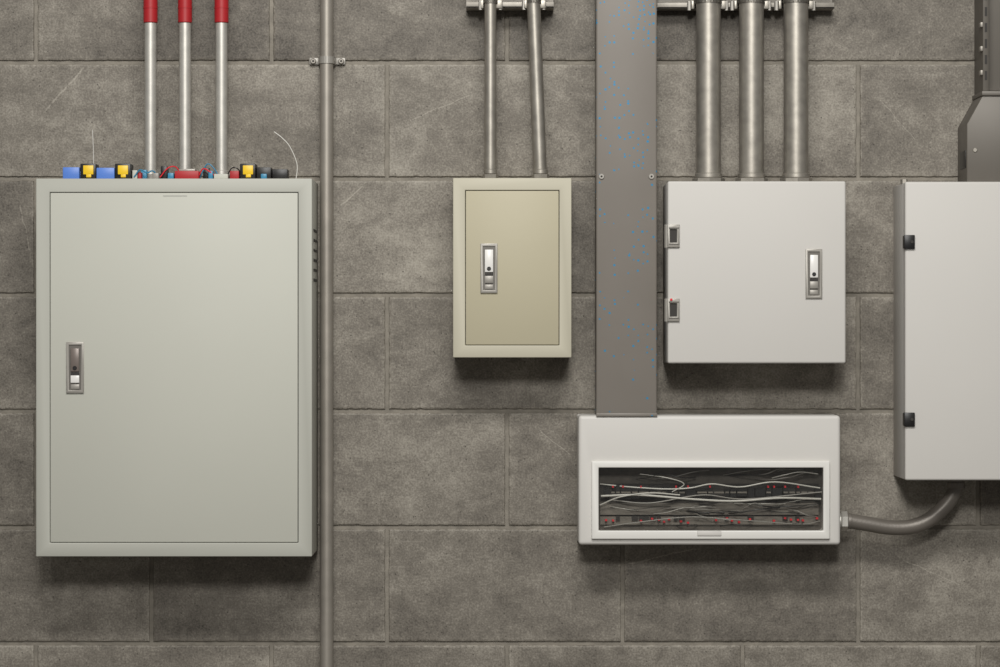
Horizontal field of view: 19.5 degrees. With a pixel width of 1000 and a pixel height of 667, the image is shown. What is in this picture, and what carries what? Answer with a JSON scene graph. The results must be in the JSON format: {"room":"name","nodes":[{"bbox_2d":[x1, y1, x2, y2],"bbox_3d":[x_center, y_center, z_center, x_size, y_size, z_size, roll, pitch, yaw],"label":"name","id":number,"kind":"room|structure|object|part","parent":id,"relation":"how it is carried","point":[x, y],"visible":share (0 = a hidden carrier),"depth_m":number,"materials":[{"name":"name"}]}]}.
{"room":"electrical room","nodes":[
{"label":"electrical room","id":0,"kind":"room"},
{"bbox_2d":[0,0,999,666],"bbox_3d":[0.000,-0.100,5.075,4.800,3.200,0.150,0,0,0],"label":"wall","id":1,"kind":"structure","parent":0,"point":[456,544],"depth_m":5.00,"materials":[{"name":"concrete"}]},
{"bbox_2d":[36,179,317,555],"bbox_3d":[-0.543,0.057,4.917,0.461,0.630,0.166,0,0,0],"label":"electrical cabinet","id":2,"kind":"object","parent":1,"relation":"attached to","point":[177,319],"visible":1,"depth_m":4.84,"materials":[{"name":"grey metal"}]},
{"bbox_3d":[-0.708,0.076,4.838,0.014,0.012,0.004,0,0,0],"label":"latch plate","id":3,"kind":"part","parent":2,"relation":"part of","materials":[{"name":"silver metal"}]},
{"bbox_3d":[-0.708,0.044,4.838,0.014,0.039,0.004,0,0,0],"label":"latch lever","id":4,"kind":"part","parent":2,"relation":"part of","materials":[{"name":"silver metal"}]},
{"bbox_3d":[-0.708,0.057,4.839,0.029,0.085,0.004,0,0,0],"label":"latch frame","id":5,"kind":"part","parent":2,"relation":"part of","materials":[{"name":"silver metal"}]},
{"bbox_2d":[143,0,157,178],"bbox_3d":[-0.593,-0.964,4.925,0.025,1.412,0.025,0,0,22],"label":"conduit pipe","id":6,"kind":"object","parent":2,"relation":"on","point":[150,7],"visible":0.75,"depth_m":4.92,"materials":[{"name":"metal"}]},
{"bbox_2d":[63,130,297,178],"bbox_3d":[-0.537,-0.301,4.888,0.390,0.086,0.065,0,0,0],"label":"bundle","id":7,"kind":"object","parent":2,"relation":"on","point":[86,171],"visible":0.94,"depth_m":4.86,"materials":[{"name":"multicoloured plastic"}]},
{"bbox_2d":[178,0,191,168],"bbox_3d":[-0.534,-0.964,4.925,0.025,1.412,0.025,0,0,22],"label":"conduit pipe","id":8,"kind":"object","parent":2,"relation":"on","point":[184,6],"visible":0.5,"depth_m":4.92,"materials":[{"name":"metal"}]},
{"bbox_2d":[214,0,228,173],"bbox_3d":[-0.472,-0.964,4.925,0.025,1.412,0.025,0,0,22],"label":"conduit pipe","id":9,"kind":"object","parent":2,"relation":"on","point":[221,7],"visible":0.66,"depth_m":4.92,"materials":[{"name":"metal"}]},
{"bbox_2d":[320,0,332,666],"bbox_3d":[-0.297,-0.085,4.974,0.023,3.170,0.023,0,0,0],"label":"conduit pipe","id":10,"kind":"object","parent":1,"relation":"attached to","point":[326,6],"visible":1,"depth_m":4.96,"materials":[{"name":"grey metal"}]},
{"bbox_2d":[309,56,345,64],"bbox_3d":[-0.297,-0.468,4.980,0.062,0.012,0.039,0,0,0],"label":"clamp","id":11,"kind":"object","parent":1,"relation":"attached to","point":[322,59],"visible":1,"depth_m":4.99,"materials":[{"name":"silver metal"}]},
{"bbox_2d":[466,0,553,10],"bbox_3d":[0.017,-0.576,4.975,0.150,0.041,0.049,0,0,0],"label":"rail","id":12,"kind":"object","parent":1,"relation":"attached to","point":[471,5],"visible":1,"depth_m":4.95,"materials":[{"name":"metal"}]},
{"bbox_2d":[453,178,570,356],"bbox_3d":[0.021,-0.110,4.932,0.199,0.301,0.136,0,0,0],"label":"electrical cabinet","id":13,"kind":"object","parent":1,"relation":"attached to","point":[512,236],"visible":1,"depth_m":4.87,"materials":[{"name":"beige metal"}]},
{"bbox_3d":[-0.018,-0.109,4.869,0.029,0.083,0.004,0,0,0],"label":"latch frame","id":14,"kind":"part","parent":13,"relation":"part of","materials":[{"name":"silver metal"}]},
{"bbox_3d":[-0.018,-0.090,4.868,0.014,0.012,0.004,0,0,0],"label":"latch plate","id":15,"kind":"part","parent":13,"relation":"part of","materials":[{"name":"silver metal"}]},
{"bbox_3d":[-0.018,-0.122,4.867,0.014,0.038,0.004,0,0,0],"label":"latch lever","id":16,"kind":"part","parent":13,"relation":"part of","materials":[{"name":"silver metal"}]},
{"bbox_2d":[479,0,501,177],"bbox_3d":[-0.016,-0.966,4.938,0.041,1.409,0.026,0,0,0],"label":"conduit pipe","id":17,"kind":"object","parent":13,"relation":"attached to","point":[490,171],"visible":0.86,"depth_m":4.93,"materials":[{"name":"metal"}]},
{"bbox_3d":[0.021,-0.110,4.880,0.156,0.258,0.019,0,0,0],"label":"door","id":18,"kind":"part","parent":13,"relation":"part of","materials":[{"name":"beige metal"}]},
{"bbox_2d":[522,0,548,177],"bbox_3d":[0.061,-0.965,4.938,0.046,1.410,0.030,0,0,0],"label":"conduit pipe","id":19,"kind":"object","parent":13,"relation":"attached to","point":[533,7],"visible":0.91,"depth_m":4.93,"materials":[{"name":"metal"}]},
{"bbox_2d":[595,0,656,415],"bbox_3d":[0.213,-0.770,4.946,0.103,1.820,0.108,0,0,0],"label":"duct","id":20,"kind":"object","parent":1,"relation":"attached to","point":[625,30],"visible":1,"depth_m":4.90,"materials":[{"name":"metal"}]},
{"bbox_2d":[577,414,839,544],"bbox_3d":[0.353,0.247,4.944,0.442,0.218,0.113,0,0,0],"label":"electrical box","id":21,"kind":"object","parent":1,"relation":"attached to","point":[661,479],"visible":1,"depth_m":4.89,"materials":[{"name":"white plastic"}]},
{"bbox_3d":[0.355,0.268,4.932,0.370,0.027,0.006,0,0,0],"label":"din rail","id":22,"kind":"part","parent":21,"relation":"part of","materials":[{"name":"grey metal"}]},
{"bbox_3d":[0.355,0.317,4.933,0.370,0.014,0.005,0,0,0],"label":"din rail","id":23,"kind":"part","parent":21,"relation":"part of","materials":[{"name":"grey metal"}]},
{"bbox_3d":[0.355,0.279,4.956,0.394,0.122,0.042,0,0,0],"label":"plate","id":24,"kind":"part","parent":21,"relation":"part of","materials":[{"name":"grey metal"}]},
{"bbox_2d":[657,0,833,10],"bbox_3d":[0.420,-0.576,4.980,0.303,0.041,0.039,0,0,0],"label":"rail","id":25,"kind":"object","parent":1,"relation":"attached to","point":[662,5],"visible":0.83,"depth_m":4.96,"materials":[{"name":"metal"}]},
{"bbox_2d":[663,181,845,362],"bbox_3d":[0.426,-0.102,4.921,0.303,0.304,0.157,0,0,0],"label":"electrical cabinet","id":26,"kind":"object","parent":1,"relation":"attached to","point":[754,271],"visible":1,"depth_m":4.85,"materials":[{"name":"white metal"}]},
{"bbox_3d":[0.290,-0.039,4.848,0.020,0.038,0.004,0,0,0],"label":"hinge plate","id":27,"kind":"part","parent":26,"relation":"part of","materials":[{"name":"silver metal"}]},
{"bbox_3d":[0.290,-0.163,4.848,0.020,0.038,0.004,0,0,0],"label":"hinge plate","id":28,"kind":"part","parent":26,"relation":"part of","materials":[{"name":"silver metal"}]},
{"bbox_2d":[687,0,727,180],"bbox_3d":[0.350,-0.962,4.944,0.065,1.416,0.058,0,0,23],"label":"conduit pipe","id":29,"kind":"object","parent":26,"relation":"on","point":[708,12],"visible":0.9,"depth_m":4.92,"materials":[{"name":"metal"}]},
{"bbox_2d":[730,0,770,180],"bbox_3d":[0.423,-0.962,4.944,0.065,1.416,0.058,0,0,22],"label":"conduit pipe","id":30,"kind":"object","parent":26,"relation":"on","point":[751,12],"visible":0.87,"depth_m":4.92,"materials":[{"name":"metal"}]},
{"bbox_2d":[774,0,815,180],"bbox_3d":[0.499,-0.962,4.944,0.065,1.416,0.058,0,0,22],"label":"conduit pipe","id":31,"kind":"object","parent":26,"relation":"on","point":[795,11],"visible":0.91,"depth_m":4.92,"materials":[{"name":"metal"}]},
{"bbox_3d":[0.524,-0.081,4.847,0.013,0.012,0.004,0,0,0],"label":"latch plate","id":32,"kind":"part","parent":26,"relation":"part of","materials":[{"name":"silver metal"}]},
{"bbox_3d":[0.524,-0.112,4.847,0.014,0.038,0.004,0,0,0],"label":"latch lever","id":33,"kind":"part","parent":26,"relation":"part of","materials":[{"name":"silver metal"}]},
{"bbox_3d":[0.524,-0.100,4.848,0.028,0.083,0.004,0,0,0],"label":"latch frame","id":34,"kind":"part","parent":26,"relation":"part of","materials":[{"name":"silver metal"}]},
{"bbox_2d":[893,179,999,479],"bbox_3d":[0.832,-0.007,4.921,0.315,0.505,0.157,0,0,0],"label":"electrical cabinet","id":35,"kind":"object","parent":1,"relation":"attached to","point":[946,235],"visible":1,"depth_m":4.85,"materials":[{"name":"white metal"}]},
{"bbox_2d":[840,480,964,534],"bbox_3d":[0.682,0.294,4.940,0.217,0.098,0.031,0,0,0],"label":"conduit","id":36,"kind":"object","parent":35,"relation":"attached to","point":[954,490],"visible":0.99,"depth_m":4.93,"materials":[{"name":"metal"}]},
{"bbox_2d":[958,0,999,181],"bbox_3d":[0.881,-0.749,4.948,0.188,0.992,0.104,0,0,0],"label":"duct","id":37,"kind":"object","parent":1,"relation":"attached to","point":[979,129],"visible":0.99,"depth_m":4.91,"materials":[{"name":"metal"}]}
]}

